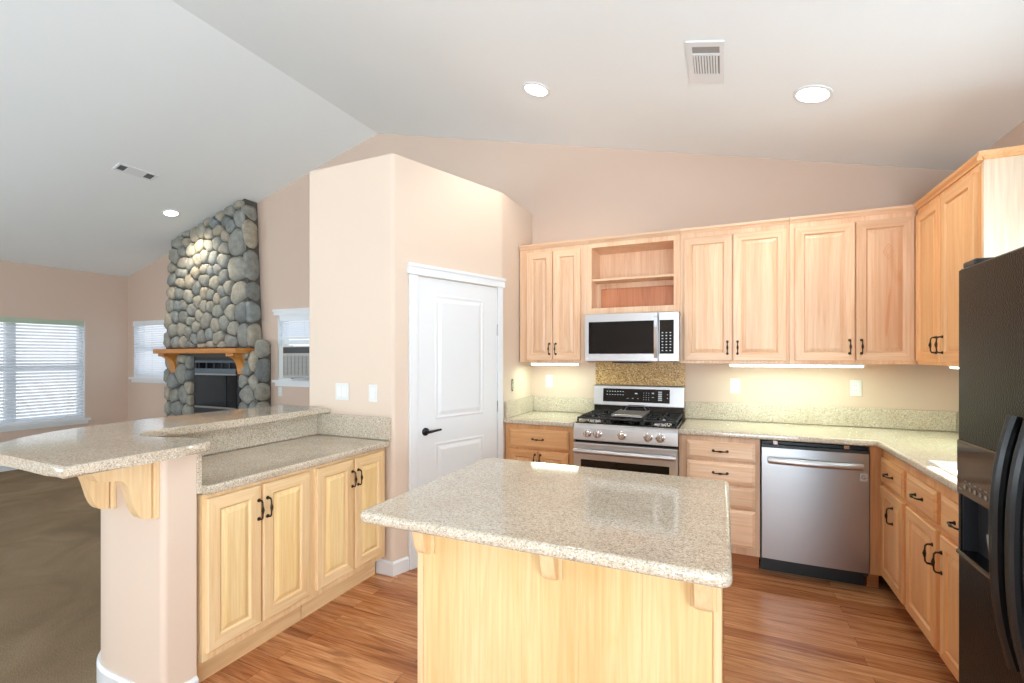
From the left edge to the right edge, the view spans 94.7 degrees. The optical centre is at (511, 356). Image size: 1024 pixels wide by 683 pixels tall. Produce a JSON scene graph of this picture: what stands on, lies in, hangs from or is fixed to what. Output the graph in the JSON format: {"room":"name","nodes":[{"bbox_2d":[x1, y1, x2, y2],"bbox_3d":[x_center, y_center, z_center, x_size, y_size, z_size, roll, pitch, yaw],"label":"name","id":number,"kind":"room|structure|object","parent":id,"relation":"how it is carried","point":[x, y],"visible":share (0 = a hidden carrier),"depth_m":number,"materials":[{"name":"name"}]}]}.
{"room":"kitchen","nodes":[
{"label":"kitchen","id":0,"kind":"room"},
{"bbox_2d":[0,260,127,442],"bbox_3d":[-7.280,0.105,3.683,0.140,2.610,7.350,0,0,24],"label":"wall","id":1,"kind":"structure","parent":0,"point":[98,300],"depth_m":6.58,"materials":[{"name":"beige paint"}]},
{"bbox_2d":[0,465,16,471],"bbox_3d":[-7.210,1.365,3.651,0.014,0.090,7.350,0,0,24],"label":"baseboard","id":2,"kind":"structure","parent":1,"relation":"attached to","point":[2,468],"depth_m":5.80,"materials":[{"name":"white paint"}]},
{"bbox_2d":[0,322,90,431],"bbox_3d":[-6.265,0.217,5.863,0.165,1.415,1.620,0,0,24],"label":"window","id":3,"kind":"structure","parent":1,"relation":"in","point":[54,423],"depth_m":6.13,"materials":[{"name":"white plastic"}]},
{"bbox_2d":[0,317,84,424],"bbox_3d":[-6.237,0.175,5.851,0.055,1.330,1.490,0,0,24],"label":"window blind","id":4,"kind":"object","parent":3,"relation":"attached to","point":[2,319],"visible":1,"depth_m":6.11,"materials":[{"name":"grey plastic"}]},
{"bbox_2d":[101,434,317,682],"bbox_3d":[-1.616,0.900,2.584,0.566,1.020,1.506,0,0,-2],"label":"wall","id":5,"kind":"structure","parent":0,"point":[149,566],"depth_m":1.90,"materials":[{"name":"beige paint"}]},
{"bbox_2d":[77,475,116,508],"bbox_3d":[-1.721,0.509,1.880,0.074,0.239,0.212,0,0,24],"label":"corbel","id":6,"kind":"object","parent":5,"relation":"attached to","point":[99,495],"visible":0.48,"depth_m":1.92,"materials":[{"name":"yellow wood"}]},
{"bbox_2d":[86,462,158,518],"bbox_3d":[-1.452,0.509,1.759,0.074,0.239,0.212,0,0,24],"label":"corbel","id":7,"kind":"object","parent":5,"relation":"attached to","point":[139,484],"visible":0.79,"depth_m":1.79,"materials":[{"name":"yellow wood"}]},
{"bbox_2d":[96,650,198,682],"bbox_3d":[-1.646,1.365,2.558,0.568,0.090,1.538,0,0,-6],"label":"baseboard","id":8,"kind":"structure","parent":5,"relation":"attached to","point":[103,675],"depth_m":1.97,"materials":[{"name":"white paint"}]},
{"bbox_2d":[0,405,329,478],"bbox_3d":[-1.562,0.370,2.474,1.068,0.040,1.680,0,0,24],"label":"bar","id":9,"kind":"object","parent":5,"relation":"on","point":[74,452],"visible":1,"depth_m":1.93,"materials":[{"name":"stone"}]},
{"bbox_2d":[197,453,201,493],"bbox_3d":[-1.575,0.481,2.085,0.614,0.178,0.020,0,0,24],"label":"backsplash","id":10,"kind":"structure","parent":5,"relation":"attached to","point":[199,455],"depth_m":1.96,"materials":[{"name":"stone"}]},
{"bbox_2d":[166,415,317,455],"bbox_3d":[-1.598,0.466,2.760,0.020,0.148,1.192,0,0,24],"label":"backsplash","id":11,"kind":"structure","parent":5,"relation":"attached to","point":[239,437],"depth_m":2.85,"materials":[{"name":"stone"}]},
{"bbox_2d":[309,154,531,570],"bbox_3d":[-0.629,0.049,3.851,1.075,2.722,1.591,0,0,24],"label":"wall","id":12,"kind":"structure","parent":0,"point":[369,218],"depth_m":3.20,"materials":[{"name":"beige paint"}]},
{"bbox_2d":[336,383,348,399],"bbox_3d":[-1.157,0.238,3.211,0.116,0.114,0.009,0,0,24],"label":"light switch","id":13,"kind":"object","parent":12,"relation":"attached to","point":[342,389],"visible":1,"depth_m":3.21,"materials":[{"name":"white plastic"}]},
{"bbox_2d":[318,413,390,440],"bbox_3d":[-1.065,0.466,3.163,0.622,0.148,0.020,0,0,24],"label":"backsplash","id":14,"kind":"structure","parent":12,"relation":"attached to","point":[357,426],"depth_m":3.14,"materials":[{"name":"stone"}]},
{"bbox_2d":[369,384,376,401],"bbox_3d":[-0.915,0.240,3.102,0.070,0.114,0.009,0,0,24],"label":"light switch","id":15,"kind":"object","parent":12,"relation":"attached to","point":[372,388],"visible":1,"depth_m":3.10,"materials":[{"name":"white plastic"}]},
{"bbox_2d":[376,556,408,576],"bbox_3d":[-0.778,1.365,3.065,0.208,0.090,0.086,0,0,-9],"label":"baseboard","id":16,"kind":"structure","parent":12,"relation":"attached to","point":[386,567],"depth_m":3.06,"materials":[{"name":"white paint"}]},
{"bbox_2d":[406,262,505,569],"bbox_3d":[-0.360,0.394,3.428,0.064,2.032,0.922,0,0,43],"label":"door","id":17,"kind":"structure","parent":12,"relation":"in","point":[455,329],"depth_m":3.37,"materials":[{"name":"white paint"}]},
{"bbox_2d":[505,396,533,417],"bbox_3d":[0.074,0.428,4.077,0.020,0.136,0.599,0,0,24],"label":"backsplash","id":18,"kind":"structure","parent":12,"relation":"attached to","point":[519,406],"depth_m":4.02,"materials":[{"name":"stone"}]},
{"bbox_2d":[0,469,958,682],"bbox_3d":[-2.884,1.440,1.707,9.800,0.060,7.650,0,0,24],"label":"floor","id":19,"kind":"structure","parent":0,"point":[779,627],"depth_m":2.47,"materials":[{"name":"brown wood"}]},
{"bbox_2d":[153,199,270,416],"bbox_3d":[-3.831,-0.252,5.948,1.851,3.324,0.389,0,0,24],"label":"fireplace","id":20,"kind":"object","parent":19,"relation":"on","point":[216,355],"visible":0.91,"depth_m":5.85,"materials":[{"name":"stone"}]},
{"bbox_2d":[153,348,254,353],"bbox_3d":[-3.843,-0.069,5.952,1.590,0.058,0.388,0,0,24],"label":"mantel shelf","id":21,"kind":"object","parent":20,"relation":"attached to","point":[171,350],"depth_m":5.73,"materials":[{"name":"brown wood"}]},
{"bbox_2d":[197,467,311,682],"bbox_3d":[-1.419,0.995,2.343,0.642,0.830,0.575,0,0,24],"label":"base cabinet","id":22,"kind":"object","parent":19,"relation":"on","point":[254,540],"visible":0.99,"depth_m":2.16,"materials":[{"name":"yellow wood"}]},
{"bbox_2d":[301,448,384,618],"bbox_3d":[-1.179,0.995,2.875,0.642,0.830,0.590,0,0,24],"label":"base cabinet","id":23,"kind":"object","parent":19,"relation":"on","point":[346,549],"visible":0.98,"depth_m":2.70,"materials":[{"name":"yellow wood"}]},
{"bbox_2d":[201,435,389,494],"bbox_3d":[-1.309,0.560,2.619,0.622,0.040,1.172,0,0,24],"label":"countertop","id":24,"kind":"structure","parent":23,"relation":"on","point":[225,471],"depth_m":2.53,"materials":[{"name":"stone"}]},
{"bbox_2d":[506,423,575,465],"bbox_3d":[0.319,0.974,3.942,0.575,0.872,0.642,0,0,24],"label":"base cabinet","id":25,"kind":"object","parent":19,"relation":"on","point":[532,443],"visible":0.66,"depth_m":3.67,"materials":[{"name":"orange wood"}]},
{"bbox_2d":[504,411,584,427],"bbox_3d":[0.321,0.516,3.945,0.578,0.040,0.600,0,0,24],"label":"countertop","id":26,"kind":"structure","parent":25,"relation":"on","point":[542,418],"depth_m":3.79,"materials":[{"name":"stone"}]},
{"bbox_2d":[412,532,722,682],"bbox_3d":[0.216,0.971,1.706,0.995,0.878,0.760,0,0,24],"label":"kitchen island","id":27,"kind":"object","parent":19,"relation":"on","point":[487,614],"visible":0.48,"depth_m":1.48,"materials":[{"name":"yellow wood"}]},
{"bbox_2d":[360,458,732,587],"bbox_3d":[0.186,0.514,1.702,1.092,0.036,0.912,0,0,24],"label":"island countertop","id":28,"kind":"structure","parent":27,"relation":"on","point":[678,528],"depth_m":1.47,"materials":[{"name":"stone"}]},
{"bbox_2d":[573,384,684,475],"bbox_3d":[0.911,0.824,3.619,0.734,1.172,0.716,0,0,24],"label":"range","id":29,"kind":"object","parent":19,"relation":"on","point":[649,443],"visible":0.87,"depth_m":3.43,"materials":[{"name":"silver metal"}]},
{"bbox_2d":[576,415,683,428],"bbox_3d":[0.921,0.499,3.643,0.726,0.022,0.568,0,0,24],"label":"cooktop","id":30,"kind":"object","parent":29,"relation":"in","point":[595,423],"depth_m":3.45,"materials":[{"name":"black metal"}]},
{"bbox_2d":[611,405,649,417],"bbox_3d":[0.925,0.421,3.652,0.230,0.051,0.401,0,0,24],"label":"griddle","id":31,"kind":"object","parent":29,"relation":"on","point":[620,413],"visible":1,"depth_m":3.60,"materials":[{"name":"silver metal"}]},
{"bbox_2d":[679,434,759,567],"bbox_3d":[1.496,0.974,3.413,0.498,0.872,0.642,0,0,24],"label":"base cabinet","id":32,"kind":"object","parent":19,"relation":"on","point":[735,461],"visible":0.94,"depth_m":3.12,"materials":[{"name":"brown wood"}]},
{"bbox_2d":[679,419,958,493],"bbox_3d":[1.757,0.516,2.549,1.685,0.040,1.970,0,0,24],"label":"countertop","id":33,"kind":"structure","parent":32,"relation":"on","point":[914,448],"depth_m":2.97,"materials":[{"name":"stone"}]},
{"bbox_2d":[928,460,956,476],"bbox_3d":[2.021,0.505,1.844,0.424,0.040,0.640,0,0,24],"label":"sink","id":34,"kind":"object","parent":33,"relation":"in","point":[950,467],"visible":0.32,"depth_m":2.14,"materials":[{"name":"white ceramic"}]},
{"bbox_2d":[944,463,956,469],"bbox_3d":[2.021,0.506,1.844,0.354,0.038,0.570,0,0,24],"label":"basin","id":35,"kind":"object","parent":34,"relation":"in","point":[953,466],"depth_m":2.15,"materials":[{"name":"white ceramic"}]},
{"bbox_2d":[760,440,868,585],"bbox_3d":[1.976,0.974,3.164,0.568,0.872,0.651,0,0,24],"label":"dishwasher","id":36,"kind":"object","parent":19,"relation":"on","point":[814,497],"visible":0.99,"depth_m":2.92,"materials":[{"name":"silver metal"}]},
{"bbox_2d":[865,446,882,587],"bbox_3d":[2.296,0.974,3.084,0.061,0.872,0.585,0,0,24],"label":"base cabinet","id":37,"kind":"object","parent":19,"relation":"on","point":[875,453],"visible":0.25,"depth_m":2.82,"materials":[{"name":"orange wood"}]},
{"bbox_2d":[880,450,908,606],"bbox_3d":[2.339,0.974,2.501,0.606,0.872,0.430,0,0,24],"label":"base cabinet","id":38,"kind":"object","parent":19,"relation":"on","point":[893,501],"visible":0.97,"depth_m":2.57,"materials":[{"name":"orange wood"}]},
{"bbox_2d":[906,465,943,653],"bbox_3d":[2.097,0.974,2.144,0.456,0.872,0.415,0,0,24],"label":"base cabinet","id":39,"kind":"object","parent":19,"relation":"on","point":[924,494],"visible":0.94,"depth_m":2.19,"materials":[{"name":"orange wood"}]},
{"bbox_2d":[931,486,958,681],"bbox_3d":[1.923,0.974,1.757,0.456,0.872,0.430,0,0,24],"label":"base cabinet","id":40,"kind":"object","parent":19,"relation":"on","point":[949,542],"visible":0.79,"depth_m":1.93,"materials":[{"name":"orange wood"}]},
{"bbox_2d":[956,246,1023,682],"bbox_3d":[1.568,0.542,1.000,0.760,1.696,0.910,0,0,24],"label":"refrigerator","id":41,"kind":"object","parent":19,"relation":"on","point":[990,443],"visible":1,"depth_m":1.35,"materials":[{"name":"black metal"}]},
{"bbox_2d":[0,0,1023,276],"bbox_3d":[-2.884,-1.828,1.707,9.900,1.403,7.750,0,0,24],"label":"ceiling","id":42,"kind":"structure","parent":0,"point":[226,102],"depth_m":3.30,"materials":[{"name":"white paint"}]},
{"bbox_2d":[112,163,158,180],"bbox_3d":[-3.813,-1.871,4.783,0.128,0.041,0.350,0,0,24],"label":"ceiling vent","id":43,"kind":"object","parent":42,"relation":"in","point":[121,167],"visible":1,"depth_m":4.77,"materials":[{"name":"white paint"}]},
{"bbox_2d":[162,209,179,216],"bbox_3d":[-4.079,-1.716,5.641,0.173,0.051,0.178,0,0,19],"label":"recessed light","id":44,"kind":"object","parent":42,"relation":"in","point":[170,213],"visible":1,"depth_m":5.64,"materials":[{"name":"white paint"}]},
{"bbox_2d":[522,82,549,96],"bbox_3d":[0.169,-1.865,3.295,0.194,0.053,0.199,0,0,19],"label":"recessed light","id":45,"kind":"object","parent":42,"relation":"in","point":[535,89],"visible":1,"depth_m":3.29,"materials":[{"name":"white paint"}]},
{"bbox_2d":[685,40,723,83],"bbox_3d":[1.054,-1.592,2.561,0.183,0.052,0.394,0,0,24],"label":"ceiling vent","id":46,"kind":"object","parent":42,"relation":"in","point":[705,58],"visible":1,"depth_m":2.54,"materials":[{"name":"white paint"}]},
{"bbox_2d":[793,85,833,103],"bbox_3d":[1.677,-1.461,2.629,0.194,0.053,0.199,0,0,19],"label":"recessed light","id":47,"kind":"object","parent":42,"relation":"in","point":[809,94],"visible":1,"depth_m":2.62,"materials":[{"name":"white paint"}]},
{"bbox_2d":[128,133,958,432],"bbox_3d":[-1.349,-0.515,5.123,9.780,3.850,0.140,0,0,24],"label":"wall","id":48,"kind":"structure","parent":0,"point":[569,192],"depth_m":4.01,"materials":[{"name":"beige paint"}]},
{"bbox_2d":[128,320,166,383],"bbox_3d":[-5.120,-0.072,6.782,1.040,0.895,0.165,0,0,24],"label":"window","id":49,"kind":"structure","parent":48,"relation":"in","point":[133,379],"depth_m":6.89,"materials":[{"name":"white plastic"}]},
{"bbox_2d":[133,320,166,376],"bbox_3d":[-5.132,-0.113,6.755,0.910,0.805,0.055,0,0,24],"label":"window blind","id":50,"kind":"object","parent":49,"relation":"attached to","point":[145,366],"visible":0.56,"depth_m":6.79,"materials":[{"name":"white plastic"}]},
{"bbox_2d":[278,387,281,395],"bbox_3d":[-2.797,0.420,5.693,0.070,0.114,0.009,0,0,24],"label":"electrical outlet","id":51,"kind":"object","parent":48,"relation":"attached to","point":[279,388],"visible":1,"depth_m":5.69,"materials":[{"name":"white plastic"}]},
{"bbox_2d":[272,308,308,386],"bbox_3d":[-2.402,-0.107,5.561,1.040,0.925,0.165,0,0,24],"label":"window","id":52,"kind":"structure","parent":48,"relation":"in","point":[295,382],"depth_m":5.63,"materials":[{"name":"white plastic"}]},
{"bbox_2d":[278,345,308,378],"bbox_3d":[-2.404,0.065,5.549,0.915,0.400,0.309,0,0,24],"label":"air conditioner","id":53,"kind":"object","parent":52,"relation":"on","point":[293,360],"visible":0.57,"depth_m":5.44,"materials":[{"name":"grey plastic"}]},
{"bbox_2d":[283,356,308,375],"bbox_3d":[-2.367,0.102,5.367,0.662,0.226,0.009,0,0,24],"label":"grille","id":54,"kind":"object","parent":53,"relation":"attached to","point":[292,365],"depth_m":5.42,"materials":[{"name":"grey plastic"}]},
{"bbox_2d":[283,347,308,352],"bbox_3d":[-2.367,-0.075,5.369,0.660,0.070,0.006,0,0,24],"label":"outlet","id":55,"kind":"object","parent":53,"relation":"attached to","point":[285,349],"depth_m":5.42,"materials":[{"name":"black plastic"}]},
{"bbox_2d":[279,315,308,338],"bbox_3d":[-2.419,-0.350,5.535,0.810,0.280,0.055,0,0,24],"label":"window blind","id":56,"kind":"object","parent":52,"relation":"attached to","point":[300,327],"visible":0.63,"depth_m":5.59,"materials":[{"name":"white plastic"}]},
{"bbox_2d":[546,375,552,387],"bbox_3d":[0.339,0.222,4.283,0.070,0.114,0.009,0,0,24],"label":"light switch","id":57,"kind":"object","parent":48,"relation":"attached to","point":[549,378],"visible":1,"depth_m":4.28,"materials":[{"name":"white plastic"}]},
{"bbox_2d":[519,239,591,362],"bbox_3d":[0.397,-0.452,4.058,0.607,0.999,0.362,0,0,24],"label":"upper cabinet","id":58,"kind":"object","parent":48,"relation":"attached to","point":[554,276],"visible":0.98,"depth_m":3.92,"materials":[{"name":"brown wood"}]},
{"bbox_2d":[530,362,579,364],"bbox_3d":[0.361,0.060,3.998,0.420,0.024,0.080,0,0,24],"label":"light","id":59,"kind":"object","parent":58,"relation":"attached to","point":[533,363],"visible":0.95,"depth_m":3.96,"materials":[{"name":"white plastic"}]},
{"bbox_2d":[531,363,577,364],"bbox_3d":[0.360,0.065,3.998,0.400,0.014,0.071,0,0,24],"label":"diffuser","id":60,"kind":"object","parent":59,"relation":"attached to","point":[532,363],"depth_m":3.96,"materials":[{"name":"white plastic"}]},
{"bbox_2d":[534,396,593,412],"bbox_3d":[0.465,0.428,4.220,0.575,0.136,0.019,0,0,24],"label":"backsplash","id":61,"kind":"structure","parent":48,"relation":"attached to","point":[541,403],"depth_m":4.21,"materials":[{"name":"stone"}]},
{"bbox_2d":[588,229,679,313],"bbox_3d":[0.998,-0.644,3.805,0.698,0.613,0.331,0,0,24],"label":"upper cabinet","id":62,"kind":"object","parent":48,"relation":"attached to","point":[638,272],"visible":0.88,"depth_m":3.83,"materials":[{"name":"brown wood"}]},
{"bbox_2d":[585,311,679,362],"bbox_3d":[0.972,-0.142,3.755,0.706,0.384,0.444,0,0,24],"label":"microwave","id":63,"kind":"object","parent":62,"relation":"attached to","point":[641,337],"visible":0.99,"depth_m":3.57,"materials":[{"name":"silver metal"}]},
{"bbox_2d":[592,274,673,283],"bbox_3d":[0.992,-0.619,3.821,0.630,0.018,0.276,0,0,24],"label":"shelf","id":64,"kind":"object","parent":62,"relation":"attached to","point":[663,278],"depth_m":3.76,"materials":[{"name":"brown wood"}]},
{"bbox_2d":[596,362,684,419],"bbox_3d":[1.063,0.372,3.954,0.731,0.675,0.013,0,0,24],"label":"backsplash","id":65,"kind":"structure","parent":48,"relation":"attached to","point":[653,373],"depth_m":3.94,"materials":[{"name":"beige stone"}]},
{"bbox_2d":[680,218,788,363],"bbox_3d":[1.634,-0.452,3.502,0.706,0.999,0.362,0,0,24],"label":"upper cabinet","id":66,"kind":"object","parent":48,"relation":"attached to","point":[734,277],"visible":1,"depth_m":3.37,"materials":[{"name":"brown wood"}]},
{"bbox_2d":[730,379,739,392],"bbox_3d":[1.730,0.227,3.658,0.070,0.114,0.009,0,0,24],"label":"electrical outlet","id":67,"kind":"object","parent":48,"relation":"attached to","point":[734,383],"visible":1,"depth_m":3.65,"materials":[{"name":"white plastic"}]},
{"bbox_2d":[733,382,736,389],"bbox_3d":[1.729,0.227,3.656,0.034,0.068,0.003,0,0,24],"label":"socket","id":68,"kind":"object","parent":67,"relation":"attached to","point":[734,383],"depth_m":3.65,"materials":[{"name":"white plastic"}]},
{"bbox_2d":[685,401,956,431],"bbox_3d":[2.163,0.428,3.457,1.683,0.136,0.019,0,0,24],"label":"backsplash","id":69,"kind":"structure","parent":48,"relation":"attached to","point":[930,420],"depth_m":3.40,"materials":[{"name":"stone"}]},
{"bbox_2d":[789,204,915,363],"bbox_3d":[2.273,-0.452,3.215,0.690,0.999,0.362,0,0,24],"label":"upper cabinet","id":70,"kind":"object","parent":48,"relation":"attached to","point":[852,274],"visible":0.99,"depth_m":3.08,"materials":[{"name":"brown wood"}]},
{"bbox_2d":[728,363,865,367],"bbox_3d":[1.955,0.060,3.282,0.815,0.024,0.080,0,0,24],"label":"light","id":71,"kind":"object","parent":70,"relation":"attached to","point":[730,364],"visible":0.97,"depth_m":3.24,"materials":[{"name":"white plastic"}]},
{"bbox_2d":[730,365,863,367],"bbox_3d":[1.954,0.065,3.282,0.795,0.014,0.071,0,0,24],"label":"diffuser","id":72,"kind":"object","parent":71,"relation":"attached to","point":[840,366],"depth_m":3.23,"materials":[{"name":"white"}]},
{"bbox_2d":[850,380,861,395],"bbox_3d":[2.434,0.222,3.341,0.070,0.114,0.009,0,0,24],"label":"electrical outlet","id":73,"kind":"object","parent":48,"relation":"attached to","point":[855,385],"visible":1,"depth_m":3.34,"materials":[{"name":"white plastic"}]},
{"bbox_2d":[853,383,858,392],"bbox_3d":[2.434,0.222,3.339,0.034,0.068,0.003,0,0,24],"label":"socket","id":74,"kind":"object","parent":73,"relation":"attached to","point":[855,385],"depth_m":3.34,"materials":[{"name":"white plastic"}]},
{"bbox_2d":[987,121,1023,149],"bbox_3d":[1.513,0.082,-0.269,0.140,2.657,7.350,0,0,24],"label":"wall","id":75,"kind":"structure","parent":0,"point":[1015,137],"depth_m":2.54,"materials":[{"name":"beige paint"}]},
{"bbox_2d":[913,145,1023,365],"bbox_3d":[2.478,-0.446,2.507,0.368,1.011,0.858,0,0,24],"label":"upper cabinet","id":76,"kind":"object","parent":75,"relation":"attached to","point":[977,211],"visible":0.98,"depth_m":2.41,"materials":[{"name":"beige wood"}]},
{"label":"outside","id":77,"kind":"structure","parent":0,"visible":0},
{"bbox_2d":[0,383,75,419],"bbox_3d":[0.000,1.760,0.000,80.000,0.100,80.000,0,0,24],"label":"ground","id":78,"kind":"structure","parent":77,"point":[51,383],"depth_m":18.84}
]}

